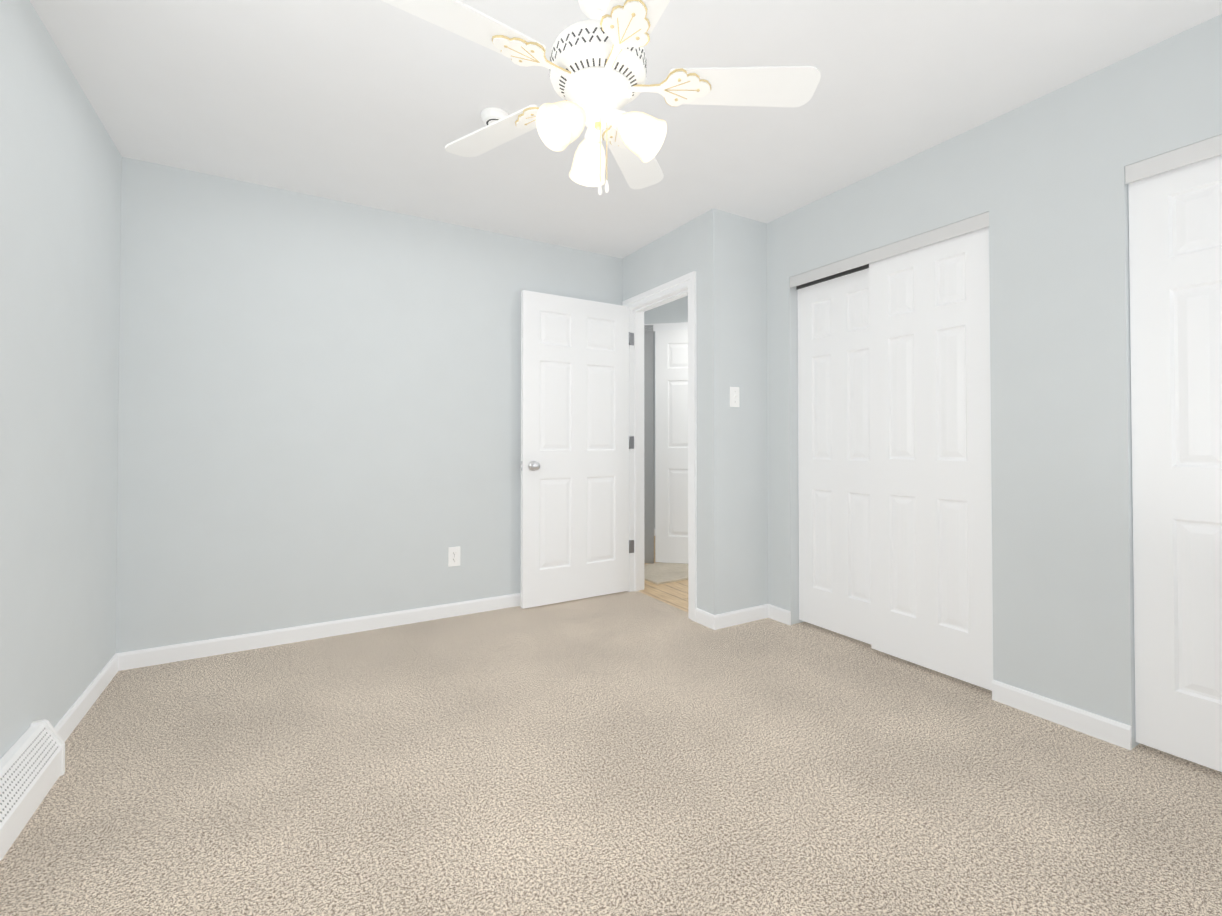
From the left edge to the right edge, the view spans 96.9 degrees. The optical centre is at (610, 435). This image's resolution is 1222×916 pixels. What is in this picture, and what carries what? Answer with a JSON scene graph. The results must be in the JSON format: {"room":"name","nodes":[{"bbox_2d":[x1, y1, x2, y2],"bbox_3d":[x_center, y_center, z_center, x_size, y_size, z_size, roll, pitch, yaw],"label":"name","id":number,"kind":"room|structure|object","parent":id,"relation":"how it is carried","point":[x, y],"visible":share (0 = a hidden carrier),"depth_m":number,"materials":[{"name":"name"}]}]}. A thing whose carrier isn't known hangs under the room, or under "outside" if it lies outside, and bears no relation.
{"room":"empty bedroom","nodes":[
{"label":"empty bedroom","id":0,"kind":"room"},
{"bbox_2d":[0,0,121,758],"bbox_3d":[-1.339,-0.134,0.777,0.120,2.420,4.280,0,-1,-31],"label":"wall","id":1,"kind":"structure","parent":0,"point":[60,200],"depth_m":1.85,"materials":[{"name":"paint"}]},
{"bbox_2d":[0,719,64,860],"bbox_3d":[-1.015,0.979,0.410,0.076,0.184,3.064,0,-1,-31],"label":"heater","id":2,"kind":"object","parent":1,"relation":"attached to","point":[32,764],"visible":1,"depth_m":1.55,"materials":[{"name":"white metal"}]},
{"bbox_2d":[54,654,117,741],"bbox_3d":[-2.071,1.054,2.129,0.013,0.080,0.940,0,-1,-31],"label":"baseboard","id":3,"kind":"structure","parent":1,"relation":"attached to","point":[70,720],"depth_m":2.13,"materials":[{"name":"white wood"}]},
{"bbox_2d":[116,157,622,652],"bbox_3d":[-1.095,-0.099,3.338,2.910,2.420,0.120,0,-1,-31],"label":"wall","id":4,"kind":"structure","parent":0,"point":[320,409],"depth_m":2.94,"materials":[{"name":"paint"}]},
{"bbox_2d":[116,593,520,670],"bbox_3d":[-1.113,1.069,3.235,2.790,0.080,0.013,0,-1,-31],"label":"baseboard","id":5,"kind":"structure","parent":4,"relation":"attached to","point":[175,653],"depth_m":2.91,"materials":[{"name":"white wood"}]},
{"bbox_2d":[448,546,459,566],"bbox_3d":[-0.963,0.746,3.330,0.072,0.117,0.008,0,-1,-31],"label":"outlet","id":6,"kind":"object","parent":4,"relation":"attached to","point":[453,556],"visible":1,"depth_m":3.33,"materials":[{"name":"white plastic"}]},
{"bbox_2d":[520,290,628,608],"bbox_3d":[-0.228,0.088,3.671,0.822,2.030,0.161,0,-1,-32],"label":"entry door","id":7,"kind":"structure","parent":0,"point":[574,465],"depth_m":3.64,"materials":[{"name":"white wood"}]},
{"bbox_2d":[0,591,1221,915],"bbox_3d":[0.403,1.140,1.791,4.170,0.100,4.280,0,-1,-31],"label":"floor carpet","id":8,"kind":"object","parent":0,"point":[632,753],"visible":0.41,"depth_m":1.66,"materials":[{"name":"beige carpet"}]},
{"bbox_2d":[30,0,1221,258],"bbox_3d":[0.060,-1.367,2.749,4.520,0.100,6.220,0,-1,-31],"label":"ceiling","id":9,"kind":"structure","parent":0,"point":[378,104],"depth_m":2.09,"materials":[{"name":"paint"}]},
{"bbox_2d":[481,107,508,125],"bbox_3d":[-0.478,-1.306,2.244,0.120,0.035,0.120,0,-1,-31],"label":"smoke detector","id":10,"kind":"object","parent":9,"relation":"attached to","point":[489,115],"visible":0.5,"depth_m":2.20,"materials":[{"name":"white plastic"}]},
{"bbox_2d":[381,0,820,194],"bbox_3d":[-0.058,-1.013,1.563,1.222,0.639,1.241,0,-1,-31],"label":"ceiling fan","id":11,"kind":"object","parent":9,"relation":"hanging from","point":[596,64],"visible":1,"depth_m":1.55,"materials":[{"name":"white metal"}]},
{"bbox_2d":[654,331,654,528],"bbox_3d":[1.126,-0.073,5.271,0.100,2.420,2.935,0,-1,-31],"label":"wall","id":12,"kind":"structure","parent":0,"point":[654,429],"depth_m":6.23,"materials":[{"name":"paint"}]},
{"bbox_2d":[639,536,687,611],"bbox_3d":[0.502,1.182,4.884,1.550,0.100,2.935,0,-1,-31],"label":"floor","id":13,"kind":"structure","parent":0,"point":[674,594],"depth_m":3.85,"materials":[{"name":"brown wood"}]},
{"bbox_2d":[644,562,687,584],"bbox_3d":[0.628,1.121,4.544,0.980,0.014,0.550,0,-1,-31],"label":"rug","id":14,"kind":"object","parent":13,"relation":"on","point":[659,573],"visible":0.29,"depth_m":4.38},
{"bbox_2d":[644,296,687,323],"bbox_3d":[0.539,-0.079,4.823,1.500,2.420,0.100,0,-1,12],"label":"wall","id":15,"kind":"structure","parent":0,"point":[675,311],"depth_m":4.79,"materials":[{"name":"paint"}]},
{"bbox_2d":[644,322,687,563],"bbox_3d":[0.780,0.070,4.710,0.985,2.120,0.020,0,-1,12],"label":"door frame","id":16,"kind":"structure","parent":15,"relation":"attached to","point":[649,329],"depth_m":4.79,"materials":[{"name":"white wood"}]},
{"bbox_2d":[655,329,687,563],"bbox_3d":[0.758,0.094,4.659,0.760,2.030,0.098,0,-1,12],"label":"hall door","id":17,"kind":"structure","parent":15,"relation":"in","point":[671,446],"depth_m":4.72,"materials":[{"name":"white wood"}]},
{"bbox_2d":[623,208,729,614],"bbox_3d":[0.390,-0.096,3.569,0.120,2.420,0.995,0,-1,-31],"label":"wall","id":18,"kind":"structure","parent":0,"point":[699,245],"depth_m":3.16,"materials":[{"name":"paint"}]},
{"bbox_2d":[622,271,696,621],"bbox_3d":[0.351,0.067,3.619,0.138,2.096,0.817,0,-1,-31],"label":"door frame","id":19,"kind":"structure","parent":18,"relation":"attached to","point":[636,448],"depth_m":3.87,"materials":[{"name":"white wood"}]},
{"bbox_2d":[695,608,712,628],"bbox_3d":[0.547,1.068,3.157,0.013,0.080,0.153,0,-1,-31],"label":"baseboard","id":20,"kind":"structure","parent":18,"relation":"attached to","point":[704,618],"depth_m":3.15,"materials":[{"name":"white wood"}]},
{"bbox_2d":[729,213,767,611],"bbox_3d":[1.155,-0.097,3.513,1.140,2.420,0.120,0,-1,-31],"label":"wall","id":21,"kind":"structure","parent":0,"point":[748,415],"depth_m":3.25,"materials":[{"name":"paint"}]},
{"bbox_2d":[730,387,738,406],"bbox_3d":[0.732,-0.226,3.185,0.072,0.117,0.018,0,-1,-31],"label":"light switch","id":22,"kind":"object","parent":21,"relation":"attached to","point":[734,396],"visible":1,"depth_m":3.18,"materials":[{"name":"white plastic"}]},
{"bbox_2d":[713,604,767,629],"bbox_3d":[0.774,1.069,3.195,0.443,0.080,0.013,0,-1,-31],"label":"baseboard","id":23,"kind":"structure","parent":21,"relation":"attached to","point":[736,617],"depth_m":3.18,"materials":[{"name":"white wood"}]},
{"bbox_2d":[767,14,1221,748],"bbox_3d":[1.788,-0.117,2.050,0.120,2.420,3.045,0,-1,-31],"label":"wall","id":24,"kind":"structure","parent":0,"point":[1041,182],"depth_m":2.09,"materials":[{"name":"paint"}]},
{"bbox_2d":[798,268,870,643],"bbox_3d":[1.267,0.106,2.974,0.035,1.955,0.560,0,-1,-31],"label":"closet door","id":25,"kind":"structure","parent":24,"relation":"in","point":[834,497],"depth_m":2.99,"materials":[{"name":"white wood"}]},
{"bbox_2d":[790,212,988,289],"bbox_3d":[1.371,-0.905,2.763,0.108,0.064,1.060,0,-1,-31],"label":"trim","id":26,"kind":"structure","parent":24,"relation":"attached to","point":[859,262],"depth_m":2.67,"materials":[{"name":"white wood"}]},
{"bbox_2d":[869,227,992,690],"bbox_3d":[1.480,0.085,2.528,0.035,1.985,0.560,0,-1,-31],"label":"closet door","id":27,"kind":"structure","parent":24,"relation":"in","point":[930,480],"depth_m":2.49,"materials":[{"name":"white wood"}]},
{"bbox_2d":[768,604,1131,749],"bbox_3d":[1.731,1.052,2.000,0.013,0.080,3.045,0,-1,-31],"label":"baseboard","id":28,"kind":"structure","parent":24,"relation":"attached to","point":[1114,732],"depth_m":2.05,"materials":[{"name":"white wood"}]},
{"bbox_2d":[1125,135,1221,183],"bbox_3d":[2.129,-0.923,1.481,0.108,0.064,1.060,0,-1,-31],"label":"trim","id":29,"kind":"structure","parent":24,"relation":"attached to","point":[1184,156],"depth_m":1.80,"materials":[{"name":"white wood"}]},
{"bbox_2d":[1128,155,1221,771],"bbox_3d":[1.988,0.073,1.670,0.035,1.985,0.560,0,-1,-31],"label":"closet door","id":30,"kind":"structure","parent":24,"relation":"in","point":[1175,244],"depth_m":1.81,"materials":[{"name":"white wood"}]}
]}

